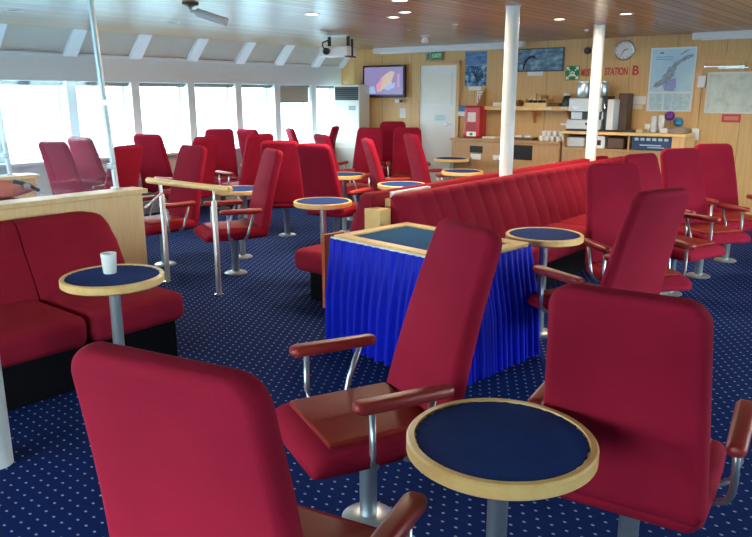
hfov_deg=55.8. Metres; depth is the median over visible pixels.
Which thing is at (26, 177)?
table
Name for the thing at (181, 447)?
lounge chair
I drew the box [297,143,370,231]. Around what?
lounge chair
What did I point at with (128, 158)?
lounge chair
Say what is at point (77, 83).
roller blind
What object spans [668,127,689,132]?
serving tray
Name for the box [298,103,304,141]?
window
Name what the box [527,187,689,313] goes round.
lounge chair
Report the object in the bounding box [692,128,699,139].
wall switch
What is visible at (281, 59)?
trim
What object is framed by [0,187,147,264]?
wall
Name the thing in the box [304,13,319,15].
recessed light
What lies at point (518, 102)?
bread basket
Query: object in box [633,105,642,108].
notice sheet
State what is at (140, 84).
roller blind
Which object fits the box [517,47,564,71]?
wall picture
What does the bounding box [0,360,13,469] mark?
support column
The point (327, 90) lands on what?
window
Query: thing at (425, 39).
smoke detector
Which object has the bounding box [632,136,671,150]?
display
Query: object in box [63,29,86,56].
trim
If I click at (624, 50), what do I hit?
wall clock
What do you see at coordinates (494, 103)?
paper stack
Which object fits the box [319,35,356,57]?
projector
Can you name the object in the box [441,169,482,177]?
round table
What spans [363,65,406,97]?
television
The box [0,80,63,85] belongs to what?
roller blind
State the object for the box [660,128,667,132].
napkin holder
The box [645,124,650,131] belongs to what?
cup stack
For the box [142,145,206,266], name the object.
lounge chair
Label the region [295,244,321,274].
seat cushion
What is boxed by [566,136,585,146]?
box
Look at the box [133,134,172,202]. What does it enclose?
lounge chair
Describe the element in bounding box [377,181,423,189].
round table
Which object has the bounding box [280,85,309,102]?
roller blind
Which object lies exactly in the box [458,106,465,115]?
holder
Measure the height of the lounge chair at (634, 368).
1.103 m
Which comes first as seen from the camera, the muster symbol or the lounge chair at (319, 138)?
the lounge chair at (319, 138)
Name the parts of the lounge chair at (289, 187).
backrest, seat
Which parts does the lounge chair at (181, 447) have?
backrest, seat, armrest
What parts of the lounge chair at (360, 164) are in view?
armrest, seat, backrest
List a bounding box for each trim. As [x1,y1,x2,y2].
[0,23,6,46]
[0,24,344,65]
[0,50,338,67]
[0,142,315,167]
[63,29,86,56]
[129,34,151,58]
[186,38,208,61]
[234,42,255,63]
[274,45,294,65]
[311,52,325,66]
[339,57,350,67]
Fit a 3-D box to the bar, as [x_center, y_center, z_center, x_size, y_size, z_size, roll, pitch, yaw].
[3.391,-1.282,9.693,1.620,1.155,0.580,10,17,36]
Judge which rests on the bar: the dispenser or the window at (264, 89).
the dispenser
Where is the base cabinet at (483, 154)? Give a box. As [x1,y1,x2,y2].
[450,137,561,178]
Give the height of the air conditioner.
1.810 m
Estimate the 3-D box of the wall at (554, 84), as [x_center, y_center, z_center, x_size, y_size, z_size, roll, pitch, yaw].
[4.053,-1.879,9.511,12.000,2.400,0.120,10,17,36]
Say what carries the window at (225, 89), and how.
in the wall at (70, 70)
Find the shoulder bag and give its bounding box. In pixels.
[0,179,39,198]
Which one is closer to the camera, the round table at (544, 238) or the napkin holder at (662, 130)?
the round table at (544, 238)
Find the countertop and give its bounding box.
[450,137,561,144]
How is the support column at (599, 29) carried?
on the floor
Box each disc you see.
[665,111,674,120]
[674,117,683,126]
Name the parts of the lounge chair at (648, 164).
backrest, seat, armrest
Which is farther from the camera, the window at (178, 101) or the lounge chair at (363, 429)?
the window at (178, 101)
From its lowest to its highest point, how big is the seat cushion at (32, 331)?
0.185 m
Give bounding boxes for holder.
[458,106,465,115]
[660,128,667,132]
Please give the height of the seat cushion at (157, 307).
0.185 m
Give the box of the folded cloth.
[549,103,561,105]
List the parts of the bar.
panel, panel, panel, divider panel, panel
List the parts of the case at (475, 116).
picture panel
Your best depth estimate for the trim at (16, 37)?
9.52 m
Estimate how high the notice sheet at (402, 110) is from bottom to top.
0.160 m
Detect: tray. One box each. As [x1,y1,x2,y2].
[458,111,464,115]
[514,137,537,139]
[622,129,635,132]
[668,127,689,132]
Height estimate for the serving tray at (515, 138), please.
0.035 m
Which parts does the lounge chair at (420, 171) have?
backrest, armrest, armrest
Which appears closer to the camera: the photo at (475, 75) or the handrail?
the handrail
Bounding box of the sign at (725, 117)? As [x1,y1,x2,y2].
[721,114,740,121]
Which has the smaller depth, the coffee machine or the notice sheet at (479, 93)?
the coffee machine
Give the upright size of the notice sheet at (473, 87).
0.060 m
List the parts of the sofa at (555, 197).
backrest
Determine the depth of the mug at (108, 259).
3.73 m
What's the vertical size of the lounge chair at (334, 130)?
1.144 m
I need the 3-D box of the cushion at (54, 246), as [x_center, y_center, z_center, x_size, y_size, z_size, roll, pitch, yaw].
[-1.985,-0.059,4.628,0.370,0.570,0.614,11,17,38]
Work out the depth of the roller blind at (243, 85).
11.25 m
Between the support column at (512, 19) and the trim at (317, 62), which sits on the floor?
the support column at (512, 19)
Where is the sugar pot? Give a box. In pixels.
[651,128,657,132]
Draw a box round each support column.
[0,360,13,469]
[499,5,520,176]
[585,24,605,160]
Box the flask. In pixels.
[562,93,570,105]
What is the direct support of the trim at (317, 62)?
attached to the wall at (70, 70)
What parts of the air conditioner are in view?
intake panel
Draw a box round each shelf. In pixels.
[477,87,570,122]
[563,147,660,153]
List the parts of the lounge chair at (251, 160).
armrest, backrest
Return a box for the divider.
[365,186,430,228]
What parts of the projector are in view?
ceiling plate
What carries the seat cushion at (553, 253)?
on the sofa at (555, 197)
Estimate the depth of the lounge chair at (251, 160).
9.28 m
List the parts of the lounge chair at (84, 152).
backrest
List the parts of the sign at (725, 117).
sign panel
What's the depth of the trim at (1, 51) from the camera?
9.71 m
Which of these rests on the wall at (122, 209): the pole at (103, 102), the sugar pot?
the pole at (103, 102)
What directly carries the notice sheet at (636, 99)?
attached to the wall at (554, 84)
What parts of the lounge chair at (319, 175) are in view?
backrest, seat, armrest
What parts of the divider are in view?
post, panel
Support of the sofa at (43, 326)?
on the floor
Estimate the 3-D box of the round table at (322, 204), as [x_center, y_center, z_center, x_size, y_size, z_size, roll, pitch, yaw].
[-0.474,-0.259,6.419,0.520,0.712,0.520,-6,15,-25]
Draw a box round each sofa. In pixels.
[0,198,19,200]
[0,211,183,411]
[295,156,607,301]
[389,156,623,286]
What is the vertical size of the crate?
0.180 m
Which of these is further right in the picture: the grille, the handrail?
the grille
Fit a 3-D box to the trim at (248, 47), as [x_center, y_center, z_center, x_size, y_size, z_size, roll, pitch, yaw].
[-1.978,-3.254,10.726,0.349,0.299,0.170,11,17,38]
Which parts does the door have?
window trim, frame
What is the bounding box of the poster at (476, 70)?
[465,51,486,85]
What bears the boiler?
on the mat
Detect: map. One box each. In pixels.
[646,46,697,111]
[704,71,751,113]
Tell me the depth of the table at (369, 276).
4.38 m
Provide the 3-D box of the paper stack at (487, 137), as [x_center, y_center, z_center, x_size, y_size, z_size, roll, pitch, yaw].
[1.748,-1.992,10.784,0.220,0.030,0.160,10,17,36]
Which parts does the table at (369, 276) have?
edge trim, wooden frame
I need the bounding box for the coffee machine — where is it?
[560,81,608,129]
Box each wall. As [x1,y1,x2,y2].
[0,53,341,213]
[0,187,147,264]
[342,34,751,184]
[691,54,751,214]
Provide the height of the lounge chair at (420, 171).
1.144 m
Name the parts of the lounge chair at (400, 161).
backrest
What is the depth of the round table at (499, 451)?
1.90 m
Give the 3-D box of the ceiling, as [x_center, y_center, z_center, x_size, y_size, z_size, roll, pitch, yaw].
[0.242,-1.924,4.405,11.370,0.100,13.370,11,17,38]
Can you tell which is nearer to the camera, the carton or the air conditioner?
the carton
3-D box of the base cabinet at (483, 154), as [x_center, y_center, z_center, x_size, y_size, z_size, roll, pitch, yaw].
[2.013,-1.452,10.729,1.780,0.995,0.570,10,17,36]
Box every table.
[0,173,39,198]
[59,264,164,345]
[215,185,253,258]
[294,197,351,243]
[322,222,539,385]
[337,172,365,232]
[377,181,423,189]
[406,398,599,536]
[434,157,468,178]
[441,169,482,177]
[505,227,583,337]
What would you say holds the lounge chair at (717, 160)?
on the floor
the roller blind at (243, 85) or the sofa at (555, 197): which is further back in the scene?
the roller blind at (243, 85)
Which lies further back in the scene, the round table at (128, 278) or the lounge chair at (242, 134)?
the lounge chair at (242, 134)
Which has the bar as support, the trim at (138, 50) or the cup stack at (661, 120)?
the cup stack at (661, 120)
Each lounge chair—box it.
[38,141,104,194]
[67,136,143,194]
[71,341,427,536]
[104,144,142,189]
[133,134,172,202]
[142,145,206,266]
[154,136,218,199]
[194,148,282,275]
[205,129,241,209]
[215,133,273,217]
[237,129,258,159]
[261,140,303,236]
[275,218,501,526]
[286,128,298,143]
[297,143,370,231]
[314,134,373,220]
[329,126,338,148]
[338,127,384,199]
[361,138,410,190]
[380,121,405,177]
[386,127,430,180]
[403,133,457,182]
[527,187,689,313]
[528,283,751,536]
[582,163,695,291]
[622,153,725,296]
[660,148,750,278]
[694,143,751,262]
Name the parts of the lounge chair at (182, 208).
armrest, seat, armrest, backrest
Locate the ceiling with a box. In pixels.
[0,0,751,49]
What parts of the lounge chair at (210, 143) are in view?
armrest, seat, backrest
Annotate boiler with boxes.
[603,96,619,129]
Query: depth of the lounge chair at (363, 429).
2.64 m
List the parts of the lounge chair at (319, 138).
backrest, armrest, seat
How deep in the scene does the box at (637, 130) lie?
9.27 m
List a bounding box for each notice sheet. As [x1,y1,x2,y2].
[400,108,405,117]
[468,86,480,89]
[477,91,482,102]
[633,96,645,103]
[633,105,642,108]
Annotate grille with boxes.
[513,145,532,159]
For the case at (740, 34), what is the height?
0.095 m
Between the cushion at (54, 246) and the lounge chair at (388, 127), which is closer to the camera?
the cushion at (54, 246)
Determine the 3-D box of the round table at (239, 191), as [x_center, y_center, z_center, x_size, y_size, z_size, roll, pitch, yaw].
[-1.378,-0.464,7.264,0.520,0.712,0.520,11,17,37]
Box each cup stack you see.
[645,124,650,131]
[651,116,657,127]
[658,115,664,131]
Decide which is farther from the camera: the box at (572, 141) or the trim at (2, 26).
the box at (572, 141)
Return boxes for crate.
[524,94,551,105]
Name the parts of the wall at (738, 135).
frame, closer arm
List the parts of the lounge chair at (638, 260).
seat, armrest, armrest, backrest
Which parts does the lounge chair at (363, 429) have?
armrest, seat, armrest, backrest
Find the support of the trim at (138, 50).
attached to the wall at (70, 70)
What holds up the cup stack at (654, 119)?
on the bar
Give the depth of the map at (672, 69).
9.38 m
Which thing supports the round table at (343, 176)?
on the floor
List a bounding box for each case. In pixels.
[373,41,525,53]
[464,106,486,137]
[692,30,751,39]
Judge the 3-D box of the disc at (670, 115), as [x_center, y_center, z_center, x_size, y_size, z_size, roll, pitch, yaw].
[3.921,-2.036,9.482,0.124,0.124,0.025,10,17,36]
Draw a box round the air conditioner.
[334,84,369,168]
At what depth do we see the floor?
4.12 m
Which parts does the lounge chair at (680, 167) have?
backrest, armrest, seat, armrest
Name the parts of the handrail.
post, rail, post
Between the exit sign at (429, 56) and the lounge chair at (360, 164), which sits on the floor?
the lounge chair at (360, 164)
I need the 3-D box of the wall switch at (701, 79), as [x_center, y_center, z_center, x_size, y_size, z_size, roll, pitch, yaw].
[4.175,-2.398,9.108,0.090,0.150,0.038,10,17,36]
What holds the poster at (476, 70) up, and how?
attached to the wall at (554, 84)
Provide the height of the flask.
0.180 m
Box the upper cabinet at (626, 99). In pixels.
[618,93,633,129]
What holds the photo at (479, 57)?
on the poster at (476, 70)
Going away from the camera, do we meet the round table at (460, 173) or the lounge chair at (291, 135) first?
the round table at (460, 173)
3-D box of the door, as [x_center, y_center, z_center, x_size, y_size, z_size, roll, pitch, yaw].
[1.006,-2.277,11.659,0.800,2.160,0.110,10,17,36]
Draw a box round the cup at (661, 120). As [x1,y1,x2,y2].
[658,115,664,125]
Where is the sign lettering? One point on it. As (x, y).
(634, 66)
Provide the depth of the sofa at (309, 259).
5.67 m
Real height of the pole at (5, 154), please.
1.447 m
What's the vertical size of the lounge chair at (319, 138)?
1.144 m
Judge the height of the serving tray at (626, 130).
0.030 m
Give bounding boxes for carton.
[608,136,627,148]
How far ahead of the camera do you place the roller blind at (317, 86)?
12.45 m
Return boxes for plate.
[527,71,542,75]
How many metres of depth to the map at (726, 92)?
8.98 m
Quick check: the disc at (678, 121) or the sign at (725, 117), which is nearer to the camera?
the sign at (725, 117)
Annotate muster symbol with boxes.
[565,66,579,79]
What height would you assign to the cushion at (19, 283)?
0.570 m
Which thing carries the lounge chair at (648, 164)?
on the floor
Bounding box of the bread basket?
[516,100,523,105]
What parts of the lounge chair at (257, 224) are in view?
armrest, seat, armrest, backrest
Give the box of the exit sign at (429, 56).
[425,52,443,60]
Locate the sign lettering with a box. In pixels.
[581,65,638,75]
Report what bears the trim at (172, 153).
attached to the wall at (70, 70)
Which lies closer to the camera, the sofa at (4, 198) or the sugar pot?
the sofa at (4, 198)
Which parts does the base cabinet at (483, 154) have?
door, door, drawer, door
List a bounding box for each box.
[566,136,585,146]
[636,129,646,132]
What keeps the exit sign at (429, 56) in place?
attached to the wall at (554, 84)
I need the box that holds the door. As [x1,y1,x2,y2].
[417,61,460,181]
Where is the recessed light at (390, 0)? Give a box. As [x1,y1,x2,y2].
[390,0,409,1]
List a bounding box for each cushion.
[0,221,39,305]
[0,299,86,368]
[6,211,124,301]
[42,286,183,341]
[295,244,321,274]
[505,223,585,262]
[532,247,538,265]
[560,214,585,225]
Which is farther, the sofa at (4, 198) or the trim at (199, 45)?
the trim at (199, 45)
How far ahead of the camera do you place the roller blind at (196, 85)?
10.67 m
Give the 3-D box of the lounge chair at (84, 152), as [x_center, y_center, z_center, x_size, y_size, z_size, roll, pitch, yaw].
[-3.414,-1.108,8.998,0.666,1.144,0.763,8,16,28]
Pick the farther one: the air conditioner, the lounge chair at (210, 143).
the air conditioner
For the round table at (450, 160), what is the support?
on the floor
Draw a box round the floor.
[0,195,751,536]
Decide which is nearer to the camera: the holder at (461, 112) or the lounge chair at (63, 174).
the lounge chair at (63, 174)
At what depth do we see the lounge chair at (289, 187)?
8.02 m
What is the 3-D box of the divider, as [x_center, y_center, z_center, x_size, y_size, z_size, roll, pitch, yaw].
[1.461,-0.520,7.064,0.150,0.915,4.700,11,17,38]
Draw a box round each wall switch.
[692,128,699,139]
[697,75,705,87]
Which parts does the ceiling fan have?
stem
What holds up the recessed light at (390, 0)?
in the ceiling
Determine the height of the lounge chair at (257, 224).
1.144 m
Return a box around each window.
[10,86,63,160]
[98,86,127,154]
[165,87,182,150]
[223,88,228,128]
[263,88,267,132]
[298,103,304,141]
[326,89,330,135]
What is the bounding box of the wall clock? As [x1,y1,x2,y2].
[614,40,634,60]
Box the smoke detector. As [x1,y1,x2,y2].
[421,35,429,42]
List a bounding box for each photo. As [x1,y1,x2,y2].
[465,51,486,64]
[465,65,486,85]
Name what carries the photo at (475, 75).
attached to the poster at (476, 70)
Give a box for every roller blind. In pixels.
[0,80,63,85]
[75,82,128,85]
[139,83,185,86]
[195,84,232,87]
[242,84,272,87]
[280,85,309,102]
[316,85,333,88]
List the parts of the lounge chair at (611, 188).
armrest, backrest, seat, armrest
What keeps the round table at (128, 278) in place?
on the floor
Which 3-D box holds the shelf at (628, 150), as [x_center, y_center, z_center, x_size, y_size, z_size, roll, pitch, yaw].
[3.340,-1.618,9.645,1.460,0.030,0.530,10,17,36]
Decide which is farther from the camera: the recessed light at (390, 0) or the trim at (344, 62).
the trim at (344, 62)
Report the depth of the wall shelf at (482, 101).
10.47 m
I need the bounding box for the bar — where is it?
[561,130,695,171]
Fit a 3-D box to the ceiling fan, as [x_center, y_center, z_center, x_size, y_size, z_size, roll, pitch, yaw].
[-1.470,-2.193,6.132,0.387,0.193,0.139,-3,14,-12]
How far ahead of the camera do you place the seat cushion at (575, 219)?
7.00 m
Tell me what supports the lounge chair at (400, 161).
on the floor
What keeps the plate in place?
attached to the wall at (554, 84)
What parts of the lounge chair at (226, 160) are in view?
backrest, seat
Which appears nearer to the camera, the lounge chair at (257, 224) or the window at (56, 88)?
the lounge chair at (257, 224)
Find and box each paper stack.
[482,136,499,138]
[493,102,501,105]
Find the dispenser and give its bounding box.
[597,135,610,147]
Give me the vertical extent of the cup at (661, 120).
0.135 m
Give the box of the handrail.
[144,177,232,295]
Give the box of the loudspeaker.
[584,47,590,53]
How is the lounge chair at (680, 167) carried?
on the floor
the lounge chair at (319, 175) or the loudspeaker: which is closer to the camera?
the lounge chair at (319, 175)
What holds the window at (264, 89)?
in the wall at (70, 70)
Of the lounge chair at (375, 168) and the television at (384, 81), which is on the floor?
the lounge chair at (375, 168)
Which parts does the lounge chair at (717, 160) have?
armrest, backrest, seat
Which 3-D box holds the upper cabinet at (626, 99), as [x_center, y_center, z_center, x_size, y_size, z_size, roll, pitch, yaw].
[3.393,-2.130,9.679,0.130,0.500,0.240,10,17,36]
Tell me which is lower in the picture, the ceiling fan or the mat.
the mat
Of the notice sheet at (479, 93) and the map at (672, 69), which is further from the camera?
the notice sheet at (479, 93)
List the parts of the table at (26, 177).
panel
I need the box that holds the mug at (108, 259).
[100,251,116,273]
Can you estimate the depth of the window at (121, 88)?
9.75 m
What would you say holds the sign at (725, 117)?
attached to the wall at (738, 135)
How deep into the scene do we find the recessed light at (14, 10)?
6.63 m
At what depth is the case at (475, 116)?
10.82 m
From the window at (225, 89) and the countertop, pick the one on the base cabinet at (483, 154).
the countertop
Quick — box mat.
[566,129,623,131]
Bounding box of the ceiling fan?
[182,1,228,25]
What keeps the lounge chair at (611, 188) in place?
on the floor
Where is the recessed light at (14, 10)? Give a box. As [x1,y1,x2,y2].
[4,9,23,11]
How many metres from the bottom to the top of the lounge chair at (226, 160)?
1.144 m
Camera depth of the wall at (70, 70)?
10.04 m
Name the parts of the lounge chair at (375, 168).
backrest, armrest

